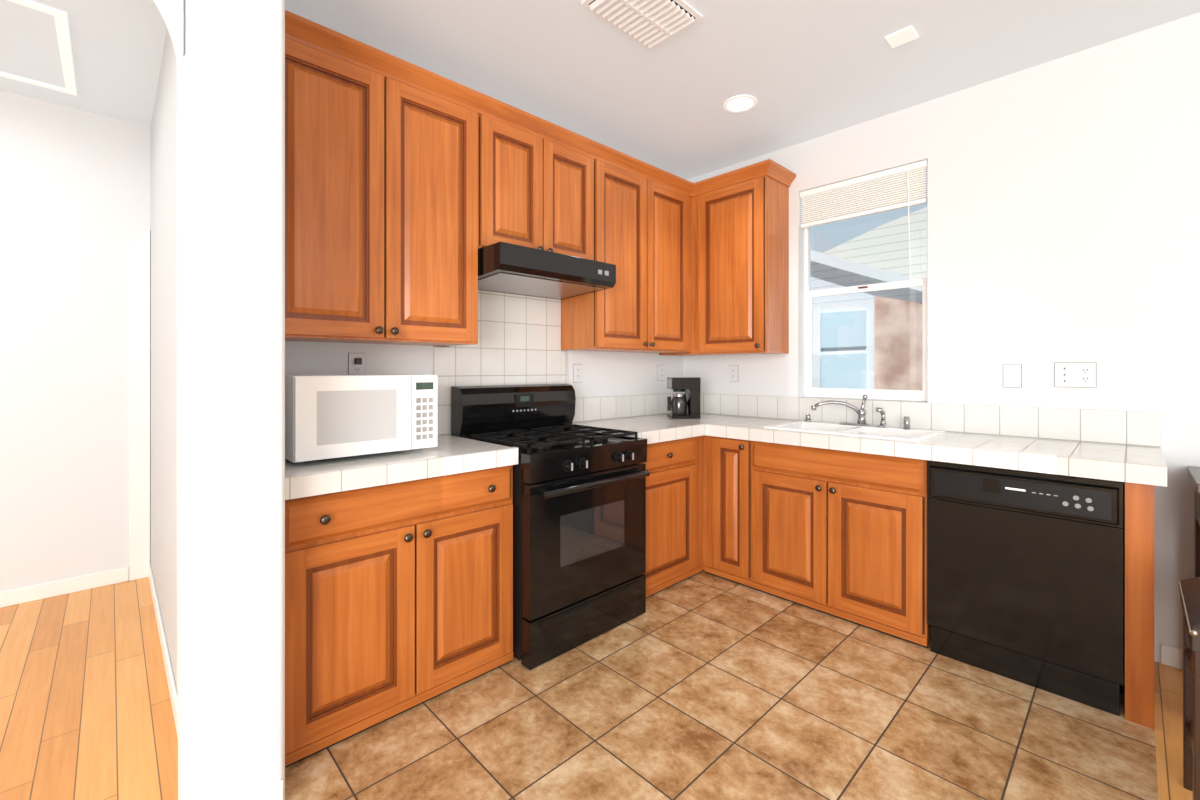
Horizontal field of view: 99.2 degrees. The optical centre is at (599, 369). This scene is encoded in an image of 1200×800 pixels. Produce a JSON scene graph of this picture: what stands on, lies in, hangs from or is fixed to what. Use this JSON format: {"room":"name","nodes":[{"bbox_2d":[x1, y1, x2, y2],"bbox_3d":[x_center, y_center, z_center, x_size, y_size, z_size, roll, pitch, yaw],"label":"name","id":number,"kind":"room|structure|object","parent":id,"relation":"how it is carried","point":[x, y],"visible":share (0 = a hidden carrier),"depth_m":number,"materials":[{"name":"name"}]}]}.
{"room":"kitchen","nodes":[
{"label":"kitchen","id":0,"kind":"room"},
{"bbox_2d":[0,90,150,591],"bbox_3d":[-4.374,-0.111,1.765,4.473,2.800,0.120,0,0,-44],"label":"wall","id":1,"kind":"structure","parent":0,"point":[75,204],"depth_m":2.93,"materials":[{"name":"white paint"}]},
{"bbox_2d":[0,567,128,607],"bbox_3d":[-4.407,1.246,1.641,4.253,0.085,0.011,0,0,-44],"label":"baseboard","id":2,"kind":"structure","parent":1,"relation":"attached to","point":[85,582],"depth_m":2.92,"materials":[{"name":"white wood"}]},
{"bbox_2d":[129,230,149,580],"bbox_3d":[-2.833,0.210,3.145,0.096,2.158,0.020,0,0,-44],"label":"door frame","id":3,"kind":"structure","parent":1,"relation":"attached to","point":[139,405],"depth_m":3.14,"materials":[{"name":"white wood"}]},
{"bbox_2d":[0,577,177,799],"bbox_3d":[-3.437,1.314,0.842,4.548,0.050,2.510,0,0,-44],"label":"floor","id":4,"kind":"structure","parent":0,"point":[86,711],"depth_m":1.99,"materials":[{"name":"brown wood"}]},
{"bbox_2d":[151,28,176,687],"bbox_3d":[-2.159,-0.111,2.600,0.120,2.800,1.740,0,0,-44],"label":"wall","id":5,"kind":"structure","parent":0,"point":[164,344],"depth_m":2.33,"materials":[{"name":"grey paint"}]},
{"bbox_2d":[148,563,177,737],"bbox_3d":[-1.985,1.246,2.323,0.012,0.085,2.357,0,0,-44],"label":"baseboard","id":6,"kind":"structure","parent":5,"relation":"attached to","point":[173,693],"depth_m":2.21,"materials":[{"name":"white"}]},
{"bbox_2d":[153,0,284,799],"bbox_3d":[-2.834,-0.111,0.214,4.548,2.800,0.770,0,0,-44],"label":"wall","id":7,"kind":"structure","parent":0,"point":[230,55],"depth_m":1.42,"materials":[{"name":"white paint"}]},
{"bbox_2d":[285,341,682,397],"bbox_3d":[-0.419,-0.111,3.146,3.147,2.800,0.120,0,0,-44],"label":"wall","id":8,"kind":"structure","parent":0,"point":[607,374],"depth_m":3.27,"materials":[{"name":"white paint"}]},
{"bbox_2d":[285,10,404,344],"bbox_3d":[-1.153,-0.716,2.129,0.513,1.190,0.327,0,0,-44],"label":"upper cabinet","id":9,"kind":"object","parent":8,"relation":"attached to","point":[345,96],"depth_m":2.03,"materials":[{"name":"brown wood"}]},
{"bbox_2d":[348,353,364,374],"bbox_3d":[-1.129,-0.016,2.375,0.076,0.120,0.009,0,0,-44],"label":"electrical outlet","id":10,"kind":"object","parent":8,"relation":"attached to","point":[356,369],"visible":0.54,"depth_m":2.37,"materials":[{"name":"grey plastic"}]},
{"bbox_2d":[354,358,361,363],"bbox_3d":[-1.119,-0.037,2.364,0.028,0.030,0.020,0,0,-44],"label":"plug","id":11,"kind":"object","parent":10,"relation":"attached to","point":[357,360],"visible":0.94,"depth_m":2.36,"materials":[{"name":"grey plastic"}]},
{"bbox_2d":[405,62,477,345],"bbox_3d":[-0.849,-0.716,2.420,0.586,1.190,0.327,0,0,-44],"label":"upper cabinet","id":12,"kind":"object","parent":8,"relation":"attached to","point":[411,189],"depth_m":2.32,"materials":[{"name":"brown wood"}]},
{"bbox_2d":[477,91,556,252],"bbox_3d":[-0.529,-0.948,2.727,0.446,0.725,0.327,0,0,-44],"label":"upper cabinet","id":13,"kind":"object","parent":8,"relation":"attached to","point":[517,149],"depth_m":2.59,"materials":[{"name":"brown wood"}]},
{"bbox_2d":[478,242,615,299],"bbox_3d":[-0.349,-0.508,2.768,0.756,0.151,0.486,0,0,-44],"label":"range hood","id":14,"kind":"object","parent":13,"relation":"attached to","point":[507,268],"visible":0.9,"depth_m":2.60,"materials":[{"name":"black painted metal"}]},
{"bbox_2d":[557,126,584,258],"bbox_3d":[-0.300,-0.948,2.947,0.447,0.725,0.327,0,0,-44],"label":"upper cabinet","id":15,"kind":"object","parent":8,"relation":"attached to","point":[570,145],"depth_m":2.85,"materials":[{"name":"brown wood"}]},
{"bbox_2d":[573,364,581,382],"bbox_3d":[-0.144,0.027,3.319,0.076,0.120,0.009,0,0,-44],"label":"electrical outlet","id":16,"kind":"object","parent":8,"relation":"attached to","point":[577,373],"visible":1,"depth_m":3.31,"materials":[{"name":"grey plastic"}]},
{"bbox_2d":[561,138,656,352],"bbox_3d":[0.024,-0.716,3.257,0.596,1.190,0.327,0,0,-44],"label":"upper cabinet","id":17,"kind":"object","parent":8,"relation":"attached to","point":[621,189],"depth_m":3.14,"materials":[{"name":"brown wood"}]},
{"bbox_2d":[658,365,663,380],"bbox_3d":[0.469,0.027,3.908,0.076,0.120,0.009,0,0,-44],"label":"electrical outlet","id":18,"kind":"object","parent":8,"relation":"attached to","point":[660,372],"visible":1,"depth_m":3.90,"materials":[{"name":"grey plastic"}]},
{"bbox_2d":[657,168,692,353],"bbox_3d":[0.355,-0.716,3.574,0.578,1.190,0.327,0,0,-44],"label":"upper cabinet","id":19,"kind":"object","parent":8,"relation":"attached to","point":[674,194],"depth_m":3.50,"materials":[{"name":"brown wood"}]},
{"bbox_2d":[0,0,1199,179],"bbox_3d":[-0.561,-1.536,-0.024,7.500,0.050,7.740,0,0,-44],"label":"ceiling","id":20,"kind":"structure","parent":0,"point":[800,71],"depth_m":2.47,"materials":[{"name":"grey paint"}]},
{"bbox_2d":[0,0,76,95],"bbox_3d":[-2.863,-1.503,2.188,0.840,0.014,0.880,0,0,-44],"label":"attic hatch","id":21,"kind":"object","parent":20,"relation":"attached to","point":[35,45],"visible":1,"depth_m":2.37,"materials":[{"name":"white"}]},
{"bbox_2d":[581,0,702,49],"bbox_3d":[0.181,-1.497,2.142,0.430,0.026,0.300,0,0,-44],"label":"ceiling vent","id":22,"kind":"object","parent":20,"relation":"in","point":[649,24],"visible":1,"depth_m":2.16,"materials":[{"name":"white metal"}]},
{"bbox_2d":[723,95,756,112],"bbox_3d":[0.796,-1.507,2.904,0.184,0.007,0.184,0,0,-44],"label":"recessed light","id":23,"kind":"object","parent":20,"relation":"in","point":[738,103],"visible":1,"depth_m":2.89,"materials":[{"name":"white glass"}]},
{"bbox_2d":[884,25,918,48],"bbox_3d":[1.369,-1.507,2.318,0.110,0.008,0.110,0,0,-44],"label":"cover plate","id":24,"kind":"object","parent":20,"relation":"attached to","point":[902,36],"visible":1,"depth_m":2.31,"materials":[{"name":"white plastic"}]},
{"bbox_2d":[285,570,1158,799],"bbox_3d":[-1.151,1.314,0.591,7.500,0.050,2.555,0,0,-44],"label":"floor","id":25,"kind":"structure","parent":0,"point":[725,689],"depth_m":1.83,"materials":[{"name":"beige tile"}]},
{"bbox_2d":[285,465,512,767],"bbox_3d":[-0.911,0.852,2.153,0.896,0.876,0.627,0,0,-44],"label":"base cabinet","id":26,"kind":"object","parent":25,"relation":"on","point":[397,597],"depth_m":1.87,"materials":[{"name":"brown wood"}]},
{"bbox_2d":[285,290,712,499],"bbox_3d":[-0.162,-0.056,2.848,2.941,1.000,0.660,0,0,-44],"label":"countertop","id":27,"kind":"structure","parent":26,"relation":"on","point":[519,339],"depth_m":2.84,"materials":[{"name":"tile"}]},
{"bbox_2d":[285,374,436,462],"bbox_3d":[-1.008,0.184,2.104,0.530,0.319,0.400,0,0,-44],"label":"microwave","id":28,"kind":"object","parent":27,"relation":"on","point":[331,416],"visible":0.96,"depth_m":1.92,"materials":[{"name":"white plastic"}]},
{"bbox_2d":[667,377,700,418],"bbox_3d":[0.583,0.201,3.615,0.215,0.285,0.176,0,0,-4],"label":"coffee maker","id":29,"kind":"object","parent":27,"relation":"on","point":[686,405],"visible":1,"depth_m":3.54,"materials":[{"name":"black plastic"}]},
{"bbox_2d":[451,383,649,669],"bbox_3d":[-0.246,0.689,2.661,0.756,1.200,0.750,0,0,-44],"label":"stove","id":30,"kind":"object","parent":25,"relation":"on","point":[579,536],"visible":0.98,"depth_m":2.43,"materials":[{"name":"black metal"}]},
{"bbox_2d":[644,435,704,597],"bbox_3d":[0.208,0.852,3.226,0.668,0.876,0.627,0,0,-44],"label":"base cabinet","id":31,"kind":"object","parent":25,"relation":"on","point":[675,485],"depth_m":3.02,"materials":[{"name":"brown wood"}]},
{"bbox_2d":[721,437,804,590],"bbox_3d":[1.017,0.852,3.291,0.627,0.876,0.281,0,0,-44],"label":"base cabinet","id":32,"kind":"object","parent":25,"relation":"on","point":[763,483],"depth_m":2.94,"materials":[{"name":"brown wood"}]},
{"bbox_2d":[705,394,1166,486],"bbox_3d":[1.337,0.356,2.933,0.661,0.335,2.552,0,0,-44],"label":"countertop","id":33,"kind":"structure","parent":32,"relation":"on","point":[1111,445],"depth_m":2.52,"materials":[{"name":"tile"}]},
{"bbox_2d":[805,395,909,428],"bbox_3d":[1.469,0.240,2.995,0.193,0.182,0.591,0,0,-44],"label":"faucet","id":34,"kind":"object","parent":33,"relation":"on","point":[861,412],"visible":1,"depth_m":2.99,"materials":[{"name":"silver metal"}]},
{"bbox_2d":[927,460,1124,715],"bbox_3d":[1.909,0.853,2.297,0.620,0.872,0.626,0,0,-44],"label":"dishwasher","id":35,"kind":"object","parent":25,"relation":"on","point":[1025,577],"visible":0.94,"depth_m":2.07,"materials":[{"name":"black metal"}]},
{"bbox_2d":[683,12,1199,662],"bbox_3d":[2.798,-0.111,1.991,0.140,2.800,6.000,0,0,-44],"label":"wall","id":36,"kind":"structure","parent":0,"point":[1065,208],"depth_m":2.47,"materials":[{"name":"white paint"}]},
{"bbox_2d":[729,366,737,381],"bbox_3d":[0.986,0.033,3.773,0.009,0.120,0.076,0,0,-44],"label":"electrical outlet","id":37,"kind":"object","parent":36,"relation":"attached to","point":[733,373],"visible":1,"depth_m":3.77,"materials":[{"name":"grey plastic"}]},
{"bbox_2d":[705,159,792,355],"bbox_3d":[0.986,-0.709,3.541,0.327,1.204,0.516,0,0,-44],"label":"upper cabinet","id":38,"kind":"object","parent":36,"relation":"attached to","point":[747,208],"depth_m":3.38,"materials":[{"name":"brown wood"}]},
{"bbox_2d":[800,160,927,400],"bbox_3d":[1.639,-0.501,3.201,0.127,1.376,0.746,0,0,-44],"label":"window","id":39,"kind":"structure","parent":36,"relation":"in","point":[896,188],"depth_m":3.18,"materials":[{"name":"white plastic"}]},
{"bbox_2d":[1003,364,1021,387],"bbox_3d":[2.103,0.034,2.607,0.010,0.120,0.076,0,0,-44],"label":"light switch","id":40,"kind":"object","parent":36,"relation":"attached to","point":[1012,375],"visible":1,"depth_m":2.60,"materials":[{"name":"grey plastic"}]},
{"bbox_2d":[1054,362,1095,387],"bbox_3d":[2.266,0.027,2.437,0.009,0.120,0.148,0,0,-44],"label":"electrical outlet","id":41,"kind":"object","parent":36,"relation":"attached to","point":[1076,374],"visible":1,"depth_m":2.43,"materials":[{"name":"grey plastic"}]},
{"bbox_2d":[1160,644,1182,669],"bbox_3d":[3.637,1.246,1.006,0.011,0.085,3.415,0,0,-44],"label":"baseboard","id":42,"kind":"structure","parent":36,"relation":"attached to","point":[1168,657],"depth_m":2.21,"materials":[{"name":"white"}]},
{"bbox_2d":[1154,661,1192,799],"bbox_3d":[0.925,1.314,-1.574,7.500,0.050,3.445,0,0,-44],"label":"floor","id":43,"kind":"structure","parent":0,"point":[1168,704],"depth_m":1.82,"materials":[{"name":"brown wood"}]},
{"bbox_2d":[1178,577,1199,799],"bbox_3d":[1.821,0.962,1.306,0.440,0.655,0.437,0,0,-44],"label":"stool","id":44,"kind":"object","parent":43,"relation":"on","point":[1189,589],"visible":1,"depth_m":1.48,"materials":[{"name":"brown wood"}]},
{"bbox_2d":[1187,466,1199,577],"bbox_3d":[2.743,0.849,1.550,0.490,0.880,1.240,0,0,-44],"label":"table","id":45,"kind":"object","parent":43,"relation":"on","point":[1193,472],"visible":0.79,"depth_m":2.08,"materials":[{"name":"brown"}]},
{"label":"outside","id":46,"kind":"structure","parent":0,"visible":0},
{"bbox_2d":[810,207,926,390],"bbox_3d":[3.731,-0.358,4.963,4.400,3.856,15.000,0,0,-44],"label":"neighbor house","id":47,"kind":"structure","parent":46,"point":[852,319],"depth_m":6.62,"materials":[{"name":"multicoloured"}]}
]}

